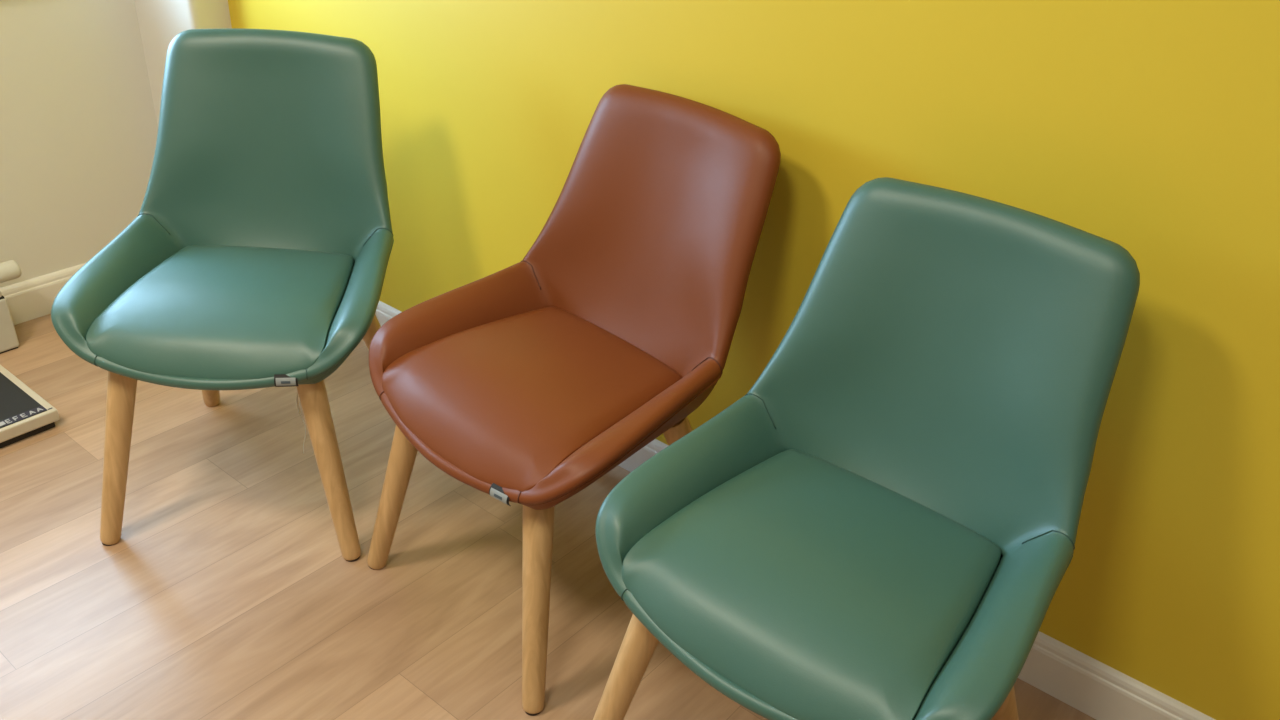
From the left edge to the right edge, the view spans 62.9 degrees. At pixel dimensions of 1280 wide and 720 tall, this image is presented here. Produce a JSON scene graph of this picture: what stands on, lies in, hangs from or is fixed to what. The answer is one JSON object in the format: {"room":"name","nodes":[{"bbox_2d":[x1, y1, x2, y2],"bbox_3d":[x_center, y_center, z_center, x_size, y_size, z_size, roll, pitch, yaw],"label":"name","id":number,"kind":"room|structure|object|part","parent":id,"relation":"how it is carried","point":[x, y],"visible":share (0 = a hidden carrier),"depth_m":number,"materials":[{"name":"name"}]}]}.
{"room":"waiting room","nodes":[
{"label":"waiting room","id":0,"kind":"room"},
{"bbox_2d":[0,0,157,287],"bbox_3d":[-2.542,-0.782,1.385,0.320,2.500,3.800,24,36,32],"label":"wall","id":1,"kind":"structure","parent":0,"point":[79,127],"depth_m":2.73,"materials":[{"name":"beige paint"}]},
{"bbox_2d":[0,262,86,324],"bbox_3d":[-2.514,0.339,1.843,0.016,0.105,3.656,24,36,32],"label":"baseboard","id":2,"kind":"structure","parent":1,"relation":"attached to","point":[33,298],"depth_m":2.80,"materials":[{"name":"white wood"}]},
{"bbox_2d":[134,0,231,124],"bbox_3d":[-1.170,-1.344,2.488,0.220,2.500,0.144,24,36,32],"label":"wall","id":3,"kind":"structure","parent":0,"point":[160,21],"depth_m":2.72,"materials":[{"name":"beige paint"}]},
{"bbox_2d":[0,314,1095,719],"bbox_3d":[-0.707,1.159,0.693,4.700,0.001,3.900,24,36,32],"label":"floor","id":4,"kind":"structure","parent":0,"point":[227,590],"depth_m":1.98,"materials":[{"name":"brown wood"}]},
{"bbox_2d":[0,291,18,353],"bbox_3d":[-1.705,-0.081,2.588,0.128,0.164,0.240,24,36,32],"label":"waste bin","id":5,"kind":"object","parent":4,"relation":"on","point":[9,341],"visible":1,"depth_m":2.63,"materials":[{"name":"white plastic"}]},
{"bbox_2d":[0,260,20,282],"bbox_3d":[-1.640,-0.197,2.583,0.047,0.047,0.200,24,36,32],"label":"paper roll","id":6,"kind":"object","parent":5,"relation":"on","point":[9,270],"visible":1,"depth_m":2.62,"materials":[{"name":"white paper"}]},
{"bbox_2d":[0,365,59,447],"bbox_3d":[-1.531,0.130,2.354,0.315,0.049,0.300,24,36,32],"label":"weighing scale","id":7,"kind":"object","parent":4,"relation":"on","point":[24,413],"visible":1,"depth_m":2.35,"materials":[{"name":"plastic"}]},
{"bbox_2d":[51,28,393,561],"bbox_3d":[-0.769,-0.144,2.077,0.580,0.878,0.592,4,30,1],"label":"dining chair","id":8,"kind":"object","parent":4,"relation":"on","point":[256,252],"visible":0.99,"depth_m":2.08,"materials":[{"name":"green leather"}]},
{"bbox_3d":[-0.998,-0.134,2.007,0.120,0.169,0.377,5,30,3],"label":"armrest","id":9,"kind":"part","parent":8,"relation":"part of","materials":[{"name":"green leather"}]},
{"bbox_3d":[-0.991,0.171,1.992,0.141,0.393,0.051,-23,39,-38],"label":"leg","id":10,"kind":"part","parent":8,"relation":"part of","materials":[{"name":"brown wood"}]},
{"bbox_3d":[-0.975,-0.028,2.338,0.051,0.398,0.195,-12,33,-24],"label":"leg","id":11,"kind":"part","parent":8,"relation":"part of","materials":[{"name":"brown wood"}]},
{"bbox_2d":[86,245,353,379],"bbox_3d":[-0.773,-0.097,2.009,0.427,0.113,0.398,4,30,1],"label":"seat cushion","id":12,"kind":"object","parent":8,"relation":"on","point":[164,312],"depth_m":1.91,"materials":[{"name":"green leather"}]},
{"bbox_3d":[-0.752,-0.403,2.156,0.520,0.508,0.197,4,30,1],"label":"backrest","id":13,"kind":"part","parent":8,"relation":"part of","materials":[{"name":"green leather"}]},
{"bbox_3d":[-0.591,0.196,1.986,0.051,0.393,0.141,-22,38,-36],"label":"leg","id":14,"kind":"part","parent":8,"relation":"part of","materials":[{"name":"brown wood"}]},
{"bbox_3d":[-0.546,-0.106,2.000,0.120,0.169,0.377,2,30,-1],"label":"armrest","id":15,"kind":"part","parent":8,"relation":"part of","materials":[{"name":"green leather"}]},
{"bbox_3d":[-0.571,-0.003,2.332,0.051,0.398,0.195,19,34,26],"label":"leg","id":16,"kind":"part","parent":8,"relation":"part of","materials":[{"name":"brown wood"}]},
{"bbox_2d":[367,84,780,715],"bbox_3d":[-0.125,0.024,1.845,0.592,0.878,0.580,-24,40,-38],"label":"dining chair","id":17,"kind":"object","parent":4,"relation":"on","point":[527,382],"visible":0.96,"depth_m":1.78,"materials":[{"name":"brown leather"}]},
{"bbox_3d":[-0.448,0.232,1.937,0.141,0.393,0.051,2,30,-2],"label":"leg","id":18,"kind":"part","parent":17,"relation":"part of","materials":[{"name":"brown wood"}]},
{"bbox_3d":[-0.337,-0.053,1.927,0.377,0.169,0.120,-22,38,-36],"label":"armrest","id":19,"kind":"part","parent":17,"relation":"part of","materials":[{"name":"brown leather"}]},
{"bbox_2d":[382,306,681,491],"bbox_3d":[-0.184,0.056,1.798,0.398,0.113,0.427,-24,40,-38],"label":"seat cushion","id":20,"kind":"object","parent":17,"relation":"on","point":[495,398],"depth_m":1.75,"materials":[{"name":"brown leather"}]},
{"bbox_3d":[-0.168,0.387,1.695,0.051,0.393,0.141,3,30,0],"label":"leg","id":21,"kind":"part","parent":17,"relation":"part of","materials":[{"name":"brown wood"}]},
{"bbox_3d":[-0.021,0.122,1.654,0.120,0.169,0.377,27,38,35],"label":"armrest","id":22,"kind":"part","parent":17,"relation":"part of","materials":[{"name":"brown leather"}]},
{"bbox_3d":[0.025,-0.200,1.876,0.197,0.508,0.520,-24,40,-38],"label":"backrest","id":23,"kind":"part","parent":17,"relation":"part of","materials":[{"name":"brown leather"}]},
{"bbox_3d":[0.119,0.259,1.942,0.195,0.398,0.051,-6,31,-15],"label":"leg","id":24,"kind":"part","parent":17,"relation":"part of","materials":[{"name":"brown wood"}]},
{"bbox_2d":[593,177,1139,719],"bbox_3d":[0.294,0.262,1.471,0.580,0.878,0.592,25,36,33],"label":"dining chair","id":25,"kind":"object","parent":4,"relation":"on","point":[884,525],"visible":1,"depth_m":1.42,"materials":[{"name":"green leather"}]},
{"bbox_3d":[-0.025,0.485,1.536,0.141,0.393,0.051,-1,30,-6],"label":"leg","id":26,"kind":"part","parent":25,"relation":"part of","materials":[{"name":"brown wood"}]},
{"bbox_3d":[0.073,0.196,1.534,0.120,0.169,0.377,27,37,35],"label":"armrest","id":27,"kind":"part","parent":25,"relation":"part of","materials":[{"name":"green leather"}]},
{"bbox_2d":[622,449,1000,719],"bbox_3d":[0.240,0.297,1.418,0.427,0.113,0.398,25,36,33],"label":"seat cushion","id":28,"kind":"object","parent":25,"relation":"on","point":[796,584],"depth_m":1.36,"materials":[{"name":"green leather"}]},
{"bbox_3d":[0.430,0.031,1.513,0.520,0.508,0.197,25,36,33],"label":"backrest","id":29,"kind":"part","parent":25,"relation":"part of","materials":[{"name":"green leather"}]},
{"bbox_3d":[0.419,0.355,1.289,0.120,0.169,0.377,23,35,31],"label":"armrest","id":30,"kind":"part","parent":25,"relation":"part of","materials":[{"name":"green leather"}]},
{"bbox_3d":[0.540,0.484,1.589,0.195,0.398,0.051,-9,32,-19],"label":"leg","id":31,"kind":"part","parent":25,"relation":"part of","materials":[{"name":"brown wood"}]},
{"bbox_2d":[228,0,1279,719],"bbox_3d":[0.599,-0.627,1.407,4.840,2.500,0.120,24,36,32],"label":"wall","id":32,"kind":"structure","parent":0,"point":[1149,128],"depth_m":1.61,"materials":[{"name":"yellow paint"}]},
{"bbox_2d":[375,301,1214,719],"bbox_3d":[0.581,0.471,1.902,4.390,0.105,0.016,24,36,32],"label":"baseboard","id":33,"kind":"structure","parent":32,"relation":"attached to","point":[1094,688],"depth_m":1.77,"materials":[{"name":"white wood"}]}
]}

